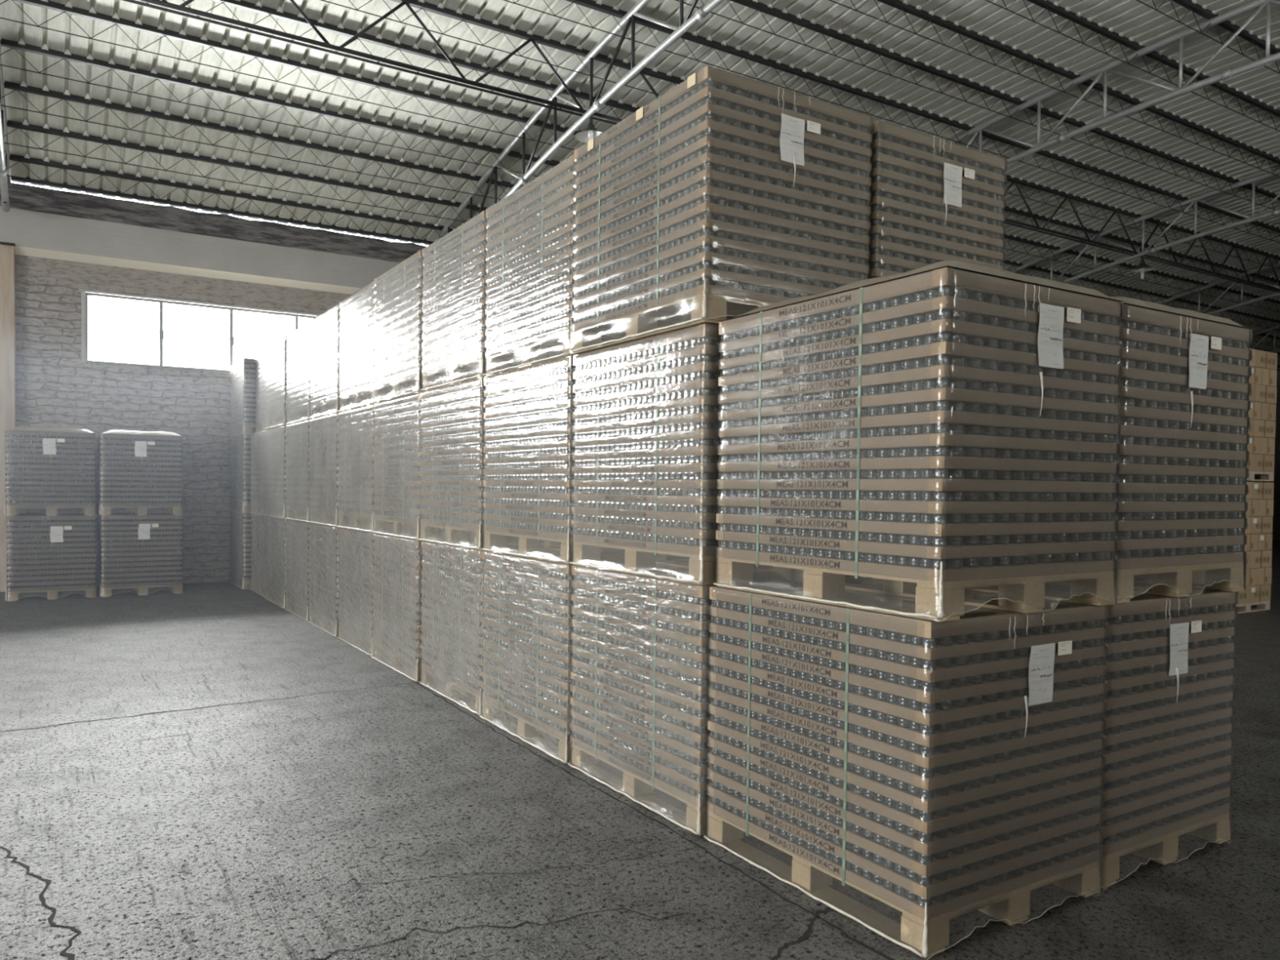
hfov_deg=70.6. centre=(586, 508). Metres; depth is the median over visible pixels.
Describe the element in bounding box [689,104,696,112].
jar
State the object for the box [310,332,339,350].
cardboard tray
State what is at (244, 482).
cardboard tray
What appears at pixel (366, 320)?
cardboard tray
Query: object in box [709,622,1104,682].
cardboard tray
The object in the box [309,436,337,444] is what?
cardboard tray
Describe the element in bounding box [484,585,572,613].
cardboard tray
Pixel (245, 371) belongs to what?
cardboard tray
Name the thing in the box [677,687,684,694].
jar
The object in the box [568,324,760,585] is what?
pallet
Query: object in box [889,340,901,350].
jar
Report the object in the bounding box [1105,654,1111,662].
jar
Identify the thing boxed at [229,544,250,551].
cardboard tray
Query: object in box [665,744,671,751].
jar
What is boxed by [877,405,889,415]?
jar
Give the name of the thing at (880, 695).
jar
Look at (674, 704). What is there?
jar
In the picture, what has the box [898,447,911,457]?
jar
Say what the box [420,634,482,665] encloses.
cardboard tray
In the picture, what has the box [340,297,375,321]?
cardboard tray
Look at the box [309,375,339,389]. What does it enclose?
cardboard tray
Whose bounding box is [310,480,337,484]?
cardboard tray
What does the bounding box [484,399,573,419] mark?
cardboard tray
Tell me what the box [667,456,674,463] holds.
jar
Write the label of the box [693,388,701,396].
jar
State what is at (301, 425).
cardboard tray
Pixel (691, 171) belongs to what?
jar
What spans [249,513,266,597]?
pallet
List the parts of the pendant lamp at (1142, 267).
lamp shade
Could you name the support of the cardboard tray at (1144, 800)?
on the pallet at (1170, 678)
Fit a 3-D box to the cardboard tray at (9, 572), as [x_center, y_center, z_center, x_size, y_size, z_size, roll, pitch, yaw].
[-7.469,0.845,12.620,1.032,0.040,1.190,0,2,-31]
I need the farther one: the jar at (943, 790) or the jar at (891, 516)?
the jar at (891, 516)
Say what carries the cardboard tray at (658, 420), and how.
on the pallet at (645, 442)
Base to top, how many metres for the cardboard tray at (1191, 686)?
0.040 m
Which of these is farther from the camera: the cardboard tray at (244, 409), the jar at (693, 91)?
the cardboard tray at (244, 409)
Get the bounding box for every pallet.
[4,426,95,515]
[4,512,96,601]
[95,429,182,515]
[96,512,183,597]
[228,511,251,589]
[229,358,255,437]
[229,434,250,513]
[248,431,266,515]
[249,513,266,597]
[254,352,266,433]
[264,335,287,430]
[264,425,286,519]
[264,515,285,608]
[284,320,310,425]
[284,419,311,522]
[284,519,310,621]
[307,413,369,527]
[307,523,415,637]
[308,302,340,419]
[336,404,466,533]
[337,280,393,412]
[337,526,442,656]
[370,531,474,682]
[371,392,474,540]
[372,249,447,403]
[417,377,519,550]
[418,539,546,715]
[419,210,519,391]
[479,547,689,764]
[480,355,683,564]
[482,154,613,376]
[567,560,863,835]
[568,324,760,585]
[569,65,872,354]
[703,577,1108,959]
[713,260,1123,622]
[867,120,1007,279]
[991,296,1252,603]
[1044,580,1238,889]
[1235,600,1270,613]
[1246,471,1274,480]
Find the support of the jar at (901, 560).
on the pallet at (936, 432)
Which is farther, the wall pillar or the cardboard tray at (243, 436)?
the cardboard tray at (243, 436)
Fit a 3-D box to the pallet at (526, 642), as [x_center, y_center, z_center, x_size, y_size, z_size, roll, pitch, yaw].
[0.035,0.871,5.901,1.067,1.142,1.214,0,2,-31]
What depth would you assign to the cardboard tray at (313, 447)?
9.78 m
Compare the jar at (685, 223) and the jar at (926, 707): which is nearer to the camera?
the jar at (926, 707)
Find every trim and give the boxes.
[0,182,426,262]
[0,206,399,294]
[10,174,432,244]
[77,288,319,363]
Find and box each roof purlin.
[0,0,1279,311]
[0,36,1279,330]
[0,79,1279,346]
[3,119,1279,361]
[6,152,1279,373]
[130,0,1279,291]
[320,0,1279,269]
[503,0,1279,243]
[675,0,1279,209]
[828,0,1279,177]
[985,0,1279,131]
[1136,0,1279,74]
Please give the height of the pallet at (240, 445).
1.180 m
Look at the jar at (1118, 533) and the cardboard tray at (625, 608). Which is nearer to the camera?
the jar at (1118, 533)
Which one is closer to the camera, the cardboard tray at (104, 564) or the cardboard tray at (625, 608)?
the cardboard tray at (625, 608)
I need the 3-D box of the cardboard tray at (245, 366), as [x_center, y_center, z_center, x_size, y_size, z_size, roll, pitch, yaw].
[-4.948,-2.144,14.187,1.032,0.040,1.190,0,2,-31]
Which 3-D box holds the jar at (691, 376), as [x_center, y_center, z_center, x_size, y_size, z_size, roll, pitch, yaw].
[0.493,-0.606,4.179,0.049,0.034,0.047,0,2,-31]
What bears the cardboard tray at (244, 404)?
on the pallet at (242, 377)
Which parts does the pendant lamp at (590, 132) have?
lamp shade, bulb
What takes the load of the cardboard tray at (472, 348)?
on the pallet at (454, 273)
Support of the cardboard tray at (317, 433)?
on the pallet at (324, 434)
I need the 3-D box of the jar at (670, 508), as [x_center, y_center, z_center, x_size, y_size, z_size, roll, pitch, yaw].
[0.412,-0.003,4.320,0.049,0.034,0.047,0,2,-31]
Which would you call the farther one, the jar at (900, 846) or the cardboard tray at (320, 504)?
the cardboard tray at (320, 504)
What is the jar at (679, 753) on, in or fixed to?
on the pallet at (641, 651)
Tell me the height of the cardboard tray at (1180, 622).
0.040 m
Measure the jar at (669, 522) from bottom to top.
0.034 m
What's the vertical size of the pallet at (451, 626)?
1.142 m
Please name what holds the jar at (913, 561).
on the pallet at (936, 432)
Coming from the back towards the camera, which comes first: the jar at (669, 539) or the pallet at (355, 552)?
the pallet at (355, 552)
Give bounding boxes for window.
[85,293,315,371]
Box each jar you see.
[664,760,671,767]
[664,774,671,782]
[665,698,671,706]
[665,714,671,721]
[665,728,671,736]
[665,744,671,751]
[666,504,674,511]
[666,520,673,527]
[666,536,673,542]
[666,607,673,614]
[666,622,672,629]
[666,637,672,644]
[666,653,672,660]
[666,667,671,675]
[666,683,671,690]
[667,440,674,447]
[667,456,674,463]
[667,472,674,479]
[667,488,674,495]
[668,287,675,294]
[668,376,675,383]
[668,392,675,399]
[668,408,675,415]
[668,424,675,431]
[669,225,675,232]
[669,240,675,248]
[669,256,675,263]
[669,271,675,279]
[669,360,675,367]
[670,163,676,170]
[670,178,676,186]
[670,194,675,201]
[670,209,675,217]
[671,115,677,124]
[671,131,676,139]
[671,147,676,154]
[671,654,678,662]
[671,670,678,677]
[671,685,678,693]
[671,701,677,708]
[671,716,677,724]
[671,731,677,738]
[671,746,677,754]
[671,762,676,769]
[671,777,676,785]
[672,536,679,543]
[672,608,679,615]
[672,623,679,631]
[672,639,679,646]
[673,472,679,479]
[673,488,680,495]
[673,504,679,511]
[673,520,679,528]
[674,408,680,415]
[674,423,680,431]
[674,440,680,447]
[674,456,680,463]
[675,191,682,199]
[675,207,682,214]
[675,222,682,230]
[675,238,681,245]
[675,254,681,262]
[675,270,681,277]
[675,285,681,293]
[675,359,681,366]
[675,375,681,382]
[675,391,680,399]
[676,128,683,136]
[676,143,683,151]
[676,160,683,167]
[676,175,682,182]
[676,750,683,757]
[676,764,683,773]
[676,780,683,788]
[677,112,683,119]
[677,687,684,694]
[677,702,684,710]
[677,719,684,725]
[677,734,684,742]
[678,625,684,632]
[678,640,684,648]
[678,656,684,663]
[678,671,684,679]
[679,504,687,511]
[679,520,685,528]
[679,537,685,544]
[679,594,685,601]
[679,609,685,617]
[680,374,687,382]
[680,391,687,398]
[680,407,687,414]
[680,423,687,431]
[680,440,687,447]
[680,456,686,462]
[680,472,686,479]
[680,488,686,495]
[681,235,688,244]
[681,252,688,259]
[681,267,688,275]
[681,284,688,290]
[681,342,688,349]
[681,358,688,365]
[682,172,688,180]
[682,188,688,195]
[682,204,688,212]
[682,220,688,227]
[683,108,689,116]
[683,124,689,132]
[683,140,689,148]
[683,156,689,164]
[683,737,689,744]
[683,752,689,759]
[683,768,689,775]
[683,783,689,791]
[684,92,690,100]
[684,610,692,617]
[684,626,692,634]
[684,642,691,649]
[684,657,691,665]
[684,673,690,681]
[684,689,690,697]
[684,705,690,712]
[684,721,690,728]
[685,488,693,496]
[685,505,693,512]
[685,521,692,528]
[685,537,692,545]
[685,595,692,602]
[686,422,693,430]
[686,439,693,446]
[686,455,693,462]
[686,471,693,479]
[687,281,694,288]
[687,373,694,381]
[687,390,693,397]
[687,406,693,413]
[688,168,695,177]
[688,185,695,193]
[688,201,695,208]
[688,217,695,225]
[688,233,694,241]
[688,249,694,257]
[688,266,694,273]
[688,340,694,347]
[688,356,694,364]
[688,786,695,794]
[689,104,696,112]
[689,120,696,128]
[689,137,696,144]
[689,153,696,160]
[689,724,697,731]
[689,739,696,746]
[689,755,696,762]
[689,770,696,778]
[690,88,697,96]
[690,659,697,667]
[690,675,697,683]
[690,691,697,699]
[690,707,697,715]
[691,537,698,546]
[691,612,698,619]
[691,628,697,635]
[691,644,697,651]
[692,488,699,496]
[692,505,699,512]
[692,521,698,528]
[692,595,698,604]
[693,280,701,287]
[693,355,701,363]
[693,372,701,379]
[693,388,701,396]
[693,405,700,413]
[693,422,700,429]
[693,439,700,446]
[693,455,699,462]
[693,471,699,479]
[694,231,702,239]
[694,247,701,254]
[694,263,701,271]
[694,338,701,346]
[695,165,702,173]
[695,182,702,190]
[695,198,702,206]
[695,214,702,222]
[695,790,706,797]
[696,101,703,109]
[696,117,702,125]
[696,133,702,141]
[696,149,702,157]
[696,726,706,733]
[696,742,706,749]
[696,758,706,765]
[696,773,706,782]
[697,84,703,92]
[697,613,708,621]
[697,629,708,637]
[697,645,708,653]
[697,662,707,669]
[697,677,707,685]
[697,693,707,701]
[697,710,707,717]
[698,488,709,496]
[698,505,709,512]
[698,522,709,529]
[698,538,708,546]
[698,597,708,604]
[699,422,710,429]
[699,438,710,445]
[699,455,710,462]
[699,471,710,479]
[700,371,711,378]
[700,387,711,395]
[700,404,711,412]
[701,228,712,235]
[701,244,711,252]
[701,261,711,268]
[701,277,711,284]
[701,337,711,345]
[701,354,711,361]
[702,113,714,121]
[702,129,713,137]
[702,146,713,154]
[702,162,713,170]
[702,179,712,186]
[702,195,712,203]
[702,212,712,219]
[703,80,714,88]
[703,97,714,104]
[711,472,718,479]
[711,488,718,496]
[711,505,717,512]
[711,522,717,529]
[711,538,717,546]
[712,405,719,413]
[712,422,719,429]
[712,439,719,446]
[712,455,718,462]
[713,279,724,286]
[713,355,720,362]
[713,372,719,379]
[713,389,719,395]
[714,231,724,238]
[714,247,724,254]
[714,263,724,271]
[715,116,726,124]
[715,133,726,140]
[715,149,726,156]
[715,165,725,173]
[715,182,725,189]
[715,198,725,205]
[715,214,725,222]
[716,100,727,107]
[862,808,873,818]
[862,828,873,839]
[862,848,872,858]
[862,868,872,879]
[863,747,875,758]
[863,768,874,778]
[863,788,874,798]
[864,707,875,717]
[864,728,875,737]
[865,667,875,677]
[865,687,875,697]
[866,647,876,657]
[872,832,884,843]
[872,853,883,863]
[872,873,883,884]
[873,792,884,802]
[873,812,884,822]
[874,751,885,761]
[874,771,884,782]
[875,511,887,521]
[875,533,887,542]
[875,553,886,563]
[875,649,888,659]
[875,670,887,679]
[875,690,886,700]
[875,711,886,720]
[875,730,886,741]
[876,448,888,457]
[876,469,888,479]
[876,490,888,500]
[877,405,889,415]
[877,426,888,436]
[878,363,889,373]
[878,384,889,394]
[879,320,890,330]
[879,342,890,351]
[883,857,894,868]
[883,878,893,889]
[884,755,896,765]
[884,775,896,786]
[884,796,895,807]
[884,817,895,827]
[884,837,894,848]
[885,554,897,564]
[885,713,897,724]
[885,734,897,745]
[886,511,898,521]
[886,533,897,542]
[886,672,897,682]
[886,693,897,703]
[887,469,899,479]
[887,490,898,500]
[887,631,899,640]
[887,651,898,662]
[888,382,900,393]
[888,404,900,414]
[888,426,900,435]
[888,448,899,457]
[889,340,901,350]
[889,361,901,371]
[890,318,902,328]
[893,884,905,894]
[894,821,906,832]
[894,841,906,853]
[894,862,906,874]
[895,779,907,790]
[895,800,906,811]
[896,737,908,748]
[896,758,907,769]
[897,490,910,500]
[897,512,910,522]
[897,533,909,543]
[897,555,908,565]
[897,653,910,664]
[897,675,909,685]
[897,696,909,706]
[897,716,908,727]
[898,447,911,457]
[898,469,911,478]
[898,632,910,643]
[899,404,911,413]
[899,425,911,435]
[900,360,912,369]
[900,382,911,391]
[901,315,913,326]
[901,337,912,347]
[902,293,913,304]
[905,868,917,879]
[905,888,916,900]
[906,783,919,794]
[906,804,918,815]
[906,826,918,836]
[906,846,917,857]
[907,741,919,751]
[907,762,919,773]
[908,534,920,544]
[908,556,920,566]
[908,698,920,709]
[908,720,920,730]
[909,490,921,501]
[909,512,921,522]
[909,656,921,666]
[909,677,921,688]
[910,446,922,457]
[910,469,922,478]
[910,635,922,645]
[911,358,924,368]
[911,380,924,391]
[911,402,924,413]
[911,424,923,435]
[912,314,924,324]
[912,336,924,346]
[913,291,925,302]
[916,895,932,906]
[917,852,933,863]
[917,874,932,884]
[918,809,933,820]
[918,831,933,841]
[919,766,934,777]
[919,787,933,799]
[920,491,933,501]
[920,513,933,523]
[920,535,933,545]
[920,557,933,568]
[920,680,936,690]
[920,702,935,712]
[920,723,935,733]
[920,744,934,755]
[921,446,934,456]
[921,468,934,478]
[921,637,937,647]
[921,658,936,669]
[922,401,935,411]
[922,423,934,434]
[923,356,936,367]
[923,378,935,389]
[924,288,937,299]
[924,311,937,322]
[924,333,936,344]
[931,558,946,568]
[932,513,948,524]
[932,536,947,546]
[932,871,946,880]
[932,892,946,902]
[933,445,949,456]
[933,468,949,478]
[933,491,948,501]
[933,786,948,795]
[933,807,947,817]
[933,828,947,838]
[933,849,946,859]
[934,400,950,410]
[934,422,950,433]
[934,743,949,752]
[934,764,949,774]
[935,355,951,365]
[935,377,951,388]
[935,701,950,710]
[935,721,950,731]
[936,309,952,319]
[936,332,951,342]
[936,657,951,667]
[936,679,951,688]
[937,286,952,297]
[946,536,962,546]
[946,558,961,568]
[947,513,962,524]
[948,469,963,479]
[948,491,963,501]
[949,446,964,456]
[950,401,964,411]
[950,424,964,434]
[951,311,966,321]
[951,333,966,343]
[951,356,965,366]
[951,378,965,389]
[1101,800,1107,808]
[1101,819,1106,826]
[1101,836,1106,844]
[1102,728,1109,735]
[1102,746,1108,753]
[1102,764,1108,772]
[1102,782,1107,790]
[1103,709,1109,717]
[1104,672,1110,680]
[1104,691,1110,698]
[1105,635,1111,644]
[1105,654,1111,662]
[1106,617,1111,625]
[1106,797,1117,805]
[1106,815,1117,823]
[1106,833,1116,841]
[1107,761,1119,769]
[1107,779,1118,787]
[1108,725,1119,733]
[1108,743,1119,751]
[1109,707,1119,715]
[1110,671,1120,679]
[1110,688,1120,697]
[1111,634,1121,642]
[1111,653,1121,660]
[1115,531,1120,539]
[1115,551,1120,559]
[1116,474,1122,482]
[1116,493,1122,502]
[1116,512,1121,520]
[1117,454,1123,462]
[1118,435,1123,444]
[1119,396,1124,405]
[1119,416,1124,424]
[1120,320,1126,328]
[1120,338,1125,347]
[1120,358,1125,366]
[1120,377,1124,386]
[1120,511,1132,520]
[1120,531,1131,539]
[1120,550,1131,558]
[1121,493,1132,502]
[1122,455,1133,463]
[1122,474,1133,482]
[1123,417,1134,425]
[1123,435,1133,444]
[1124,360,1135,368]
[1124,378,1135,387]
[1124,398,1134,406]
[1125,340,1136,349]
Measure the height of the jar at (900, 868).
0.033 m
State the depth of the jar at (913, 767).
3.10 m
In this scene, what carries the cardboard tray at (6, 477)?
on the pallet at (51, 468)
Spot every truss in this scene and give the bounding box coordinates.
[0,40,15,246]
[121,0,586,116]
[434,0,724,240]
[592,71,658,124]
[947,0,1279,164]
[1004,181,1137,256]
[1008,168,1279,283]
[1139,223,1279,293]
[1155,261,1279,315]
[1252,324,1279,352]
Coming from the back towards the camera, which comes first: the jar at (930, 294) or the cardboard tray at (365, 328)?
the cardboard tray at (365, 328)
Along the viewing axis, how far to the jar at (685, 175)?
4.15 m
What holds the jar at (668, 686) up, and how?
on the pallet at (641, 651)
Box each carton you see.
[1191,569,1205,584]
[1222,481,1252,498]
[1236,586,1248,604]
[1244,516,1250,533]
[1244,533,1257,551]
[1244,551,1250,568]
[1245,498,1273,515]
[1245,499,1258,516]
[1245,568,1257,586]
[1246,453,1253,471]
[1247,436,1260,453]
[1248,348,1255,366]
[1248,365,1262,385]
[1248,383,1254,401]
[1248,401,1261,419]
[1248,418,1253,436]
[1248,583,1271,602]
[1249,550,1271,568]
[1250,515,1272,533]
[1251,481,1274,498]
[1252,419,1275,438]
[1252,453,1274,471]
[1254,384,1276,404]
[1255,349,1277,369]
[1256,566,1271,585]
[1257,437,1275,454]
[1257,533,1272,550]
[1261,402,1275,421]
[1262,368,1276,386]
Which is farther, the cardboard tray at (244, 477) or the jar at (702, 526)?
the cardboard tray at (244, 477)
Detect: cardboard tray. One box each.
[4,430,95,437]
[4,436,94,442]
[4,464,94,469]
[4,470,94,474]
[4,475,94,479]
[5,442,95,448]
[5,448,95,453]
[5,453,95,458]
[5,458,94,463]
[5,480,94,484]
[5,486,94,490]
[5,492,95,495]
[5,497,95,501]
[5,502,95,506]
[6,515,96,519]
[6,521,95,525]
[6,527,96,531]
[6,532,96,537]
[6,537,95,542]
[6,542,96,547]
[6,548,96,553]
[6,553,96,559]
[6,559,96,564]
[6,564,96,569]
[6,569,96,575]
[6,574,96,581]
[6,579,95,586]
[6,584,96,591]
[97,549,182,556]
[97,577,182,587]
[99,433,182,439]
[99,440,182,445]
[99,444,182,450]
[99,450,182,455]
[99,471,182,475]
[99,476,182,480]
[99,482,182,485]
[100,455,182,460]
[100,461,182,465]
[100,466,182,471]
[100,487,182,490]
[100,492,182,496]
[100,497,182,501]
[100,502,182,506]
[100,515,183,519]
[101,520,182,524]
[101,526,182,529]
[101,531,182,535]
[101,536,182,540]
[101,541,182,546]
[101,546,182,551]
[101,556,182,561]
[101,561,182,567]
[101,566,182,572]
[101,571,182,577]
[101,576,182,582]
[229,511,250,516]
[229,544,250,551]
[229,548,250,556]
[229,562,250,571]
[231,434,250,438]
[242,524,250,526]
[242,528,250,531]
[242,533,250,537]
[242,538,250,542]
[242,543,250,546]
[242,558,250,561]
[242,563,250,566]
[242,573,250,576]
[243,358,255,363]
[243,364,255,368]
[243,368,255,373]
[243,373,255,377]
[243,378,255,382]
[243,383,255,387]
[243,388,255,392]
[243,393,255,396]
[243,398,255,401]
[243,403,255,406]
[243,408,255,411]
[243,413,255,416]
[243,417,255,421]
[243,422,255,426]
[243,440,250,443]
[243,450,250,453]
[243,455,250,458]
[243,460,250,463]
[243,475,250,479]
[243,480,249,484]
[243,501,250,504]
[243,577,250,581]
[285,419,309,430]
[285,454,309,460]
[285,519,310,527]
[286,320,310,339]
[287,354,310,368]
[287,360,310,374]
[287,367,310,380]
[287,373,310,386]
[288,347,310,361]
[288,461,309,466]
[288,467,309,472]
[289,505,309,511]
[290,341,310,355]
[293,448,309,453]
[297,441,309,446]
[298,328,310,338]
[300,334,310,343]
[308,523,369,533]
[308,582,337,596]
[308,597,338,610]
[309,353,339,369]
[309,360,339,376]
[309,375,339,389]
[309,382,339,395]
[309,389,339,401]
[309,413,338,424]
[309,422,338,431]
[309,429,338,438]
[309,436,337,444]
[310,311,340,331]
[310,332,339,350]
[310,339,339,356]
[310,346,339,363]
[310,396,338,407]
[310,444,337,451]
[310,451,337,457]
[310,466,337,471]
[310,473,337,478]
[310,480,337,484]
[310,487,337,492]
[310,544,337,554]
[310,550,337,561]
[311,302,340,324]
[311,318,339,337]
[311,325,340,343]
[311,368,339,382]
[311,458,337,464]
[311,608,337,625]
[314,494,337,499]
[315,508,337,514]
[315,532,337,539]
[317,501,337,506]
[317,538,338,546]
[318,558,338,568]
[318,578,338,589]
[325,608,337,617]
[327,595,337,604]
[337,404,374,418]
[337,422,373,433]
[337,431,374,440]
[337,439,373,448]
[337,455,373,462]
[337,464,373,470]
[337,472,373,477]
[337,527,373,538]
[337,564,373,578]
[337,607,373,626]
[337,621,372,642]
[338,386,373,399]
[338,414,373,426]
[338,614,373,634]
[339,280,375,307]
[339,306,374,328]
[339,369,374,386]
[339,377,374,392]
[339,447,373,455]
[339,480,373,484]
[339,488,373,493]
[339,495,373,502]
[339,502,373,510]
[339,510,373,518]
[339,572,373,586]
[339,578,373,595]
[339,586,373,602]
[339,593,373,610]
[339,600,373,618]
[340,290,375,314]
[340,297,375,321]
[340,314,374,335]
[340,322,374,342]
[340,330,374,350]
[340,337,374,357]
[340,346,374,364]
[340,354,374,371]
[340,362,374,378]
[342,543,373,555]
[342,551,373,563]
[342,558,373,570]
[347,537,373,546]
[372,615,421,639]
[372,639,421,666]
[373,297,422,325]
[373,306,422,333]
[373,334,422,357]
[373,343,422,365]
[373,352,422,373]
[373,362,422,381]
[373,371,421,389]
[373,392,420,410]
[373,404,421,418]
[373,413,421,426]
[373,423,420,435]
[373,442,420,452]
[373,452,420,460]
[373,514,419,524]
[373,533,445,547]
[373,543,421,556]
[373,551,421,565]
[373,559,421,575]
[373,567,421,584]
[373,575,421,593]
[373,583,421,602]
[373,591,421,611]
[373,599,421,621]
[373,607,421,630]
[373,622,420,648]
[373,631,421,657]
[374,249,422,284]
[374,261,422,293]
[374,325,422,349]
[374,432,420,443]
[374,461,420,468]
[374,471,419,476]
[374,480,420,485]
[374,488,419,495]
[374,497,419,504]
[374,505,420,514]
[375,270,422,301]
[375,279,422,309]
[375,288,422,317]
[375,316,422,341]
[419,489,483,497]
[419,499,483,508]
[419,509,483,519]
[419,518,482,530]
[420,377,484,399]
[420,391,484,408]
[420,402,484,418]
[420,413,484,428]
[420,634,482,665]
[420,644,482,675]
[420,653,482,686]
[421,424,484,438]
[421,435,484,447]
[421,446,483,457]
[421,457,484,466]
[421,469,483,475]
[421,480,483,486]
[421,541,546,558]
[422,210,487,256]
[422,223,486,265]
[422,244,486,284]
[422,266,486,302]
[422,277,486,311]
[422,288,486,320]
[422,298,486,329]
[422,309,485,339]
[422,320,485,348]
[422,331,485,357]
[422,342,485,366]
[422,352,484,375]
[422,551,483,568]
[422,560,483,579]
[422,570,483,591]
[422,579,483,601]
[422,588,483,612]
[422,597,483,622]
[422,607,483,633]
[422,616,482,644]
[422,625,482,654]
[422,662,482,697]
[423,234,486,275]
[423,255,486,293]
[481,649,572,690]
[481,660,572,702]
[481,682,571,728]
[482,551,688,574]
[482,574,572,599]
[482,595,572,626]
[482,617,572,651]
[483,440,573,453]
[483,466,573,475]
[483,480,572,487]
[483,513,571,527]
[483,671,571,715]
[483,693,571,742]
[484,274,573,315]
[484,287,573,325]
[484,313,573,346]
[484,355,574,386]
[484,372,574,396]
[484,386,573,408]
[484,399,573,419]
[484,413,573,430]
[484,426,573,441]
[484,453,573,464]
[484,491,572,500]
[484,502,572,514]
[484,524,572,540]
[484,564,573,586]
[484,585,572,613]
[484,607,572,639]
[484,628,572,664]
[484,639,572,677]
[485,154,575,217]
[485,183,574,239]
[485,222,573,271]
[485,235,574,282]
[485,248,574,293]
[485,261,573,304]
[486,300,573,336]
[486,326,570,357]
[487,170,575,228]
[487,196,574,250]
[487,209,574,261]
[570,671,709,727]
[570,684,709,743]
[570,697,709,759]
[571,564,862,598]
[571,593,711,630]
[571,606,710,646]
[571,722,708,791]
[572,267,832,318]
[572,284,791,330]
[572,506,716,522]
[572,710,708,775]
[572,735,708,807]
[573,65,872,160]
[573,85,870,173]
[573,102,870,186]
[573,135,869,213]
[573,168,869,239]
[573,234,868,292]
[573,251,863,305]
[573,324,720,365]
[573,344,719,379]
[573,360,719,392]
[573,445,718,460]
[573,462,717,474]
[573,479,716,488]
[573,493,716,505]
[573,520,716,538]
[573,533,716,555]
[573,580,711,613]
[573,619,710,662]
[573,632,710,679]
[573,645,709,695]
[573,657,709,711]
[574,151,869,226]
[574,185,869,253]
[574,201,868,266]
[574,217,868,279]
[574,377,719,406]
[574,395,719,420]
[574,412,718,433]
[574,428,719,447]
[575,119,870,199]
[706,768,1100,877]
[706,784,1100,899]
[707,720,1102,813]
[707,736,1101,834]
[707,800,1099,919]
[708,654,1103,725]
[708,752,1101,856]
[709,577,1108,638]
[709,606,1104,660]
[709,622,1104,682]
[709,639,1104,704]
[709,703,1102,791]
[710,671,1102,747]
[710,687,1102,768]
[715,513,1115,536]
[715,530,1114,559]
[715,546,1114,582]
[716,478,1115,493]
[717,432,1116,454]
[718,295,1119,352]
[718,341,1119,386]
[718,455,1116,473]
[718,496,1115,514]
[719,266,1123,335]
[719,364,1118,404]
[719,386,1118,420]
[719,409,1117,437]
[720,318,1119,369]
[867,253,928,270]
[867,267,902,278]
[868,209,1003,248]
[868,224,1003,261]
[868,239,1002,270]
[869,166,1004,208]
[869,181,1004,222]
[869,195,1004,235]
[870,137,1004,183]
[870,152,1004,196]
[871,120,1007,170]
[1101,770,1231,820]
[1101,786,1230,838]
[1101,802,1229,857]
[1102,706,1231,746]
[1102,722,1231,764]
[1102,738,1231,783]
[1102,754,1231,801]
[1103,690,1232,728]
[1104,658,1234,691]
[1104,674,1233,710]
[1105,626,1236,654]
[1105,642,1234,673]
[1106,610,1235,635]
[1107,591,1238,617]
[1116,535,1244,551]
[1116,551,1243,569]
[1117,501,1244,512]
[1117,518,1244,531]
[1118,424,1246,444]
[1118,462,1245,477]
[1118,482,1244,494]
[1119,444,1246,461]
[1120,304,1252,342]
[1120,328,1248,359]
[1120,346,1248,376]
[1120,366,1248,393]
[1120,386,1247,410]
[1120,405,1247,426]
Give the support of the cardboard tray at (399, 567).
on the pallet at (397, 561)
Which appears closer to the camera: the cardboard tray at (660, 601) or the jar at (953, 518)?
the jar at (953, 518)
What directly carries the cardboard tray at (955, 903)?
on the pallet at (940, 772)
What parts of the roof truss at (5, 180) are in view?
bearing plate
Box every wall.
[14,254,1254,586]
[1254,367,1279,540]
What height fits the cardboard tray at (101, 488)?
0.040 m
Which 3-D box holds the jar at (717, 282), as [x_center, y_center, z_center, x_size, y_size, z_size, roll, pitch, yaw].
[0.602,-1.016,4.087,0.049,0.033,0.047,0,2,-31]
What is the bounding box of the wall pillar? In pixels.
[0,244,15,591]
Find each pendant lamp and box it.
[574,107,602,142]
[1130,250,1154,279]
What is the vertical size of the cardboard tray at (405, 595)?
0.040 m
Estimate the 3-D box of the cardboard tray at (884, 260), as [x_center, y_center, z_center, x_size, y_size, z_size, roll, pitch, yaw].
[1.608,-1.289,5.345,1.032,0.040,1.190,0,2,-31]
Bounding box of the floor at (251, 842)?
[0,540,1279,959]
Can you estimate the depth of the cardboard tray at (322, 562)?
9.63 m
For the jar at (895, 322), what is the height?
0.034 m
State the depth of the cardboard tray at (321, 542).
9.62 m
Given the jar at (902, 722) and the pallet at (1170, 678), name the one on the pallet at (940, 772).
the jar at (902, 722)
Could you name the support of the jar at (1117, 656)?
on the pallet at (1170, 678)
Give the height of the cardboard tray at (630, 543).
0.042 m
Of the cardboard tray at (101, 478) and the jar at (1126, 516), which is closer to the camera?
the jar at (1126, 516)
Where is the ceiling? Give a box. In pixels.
[0,0,1279,364]

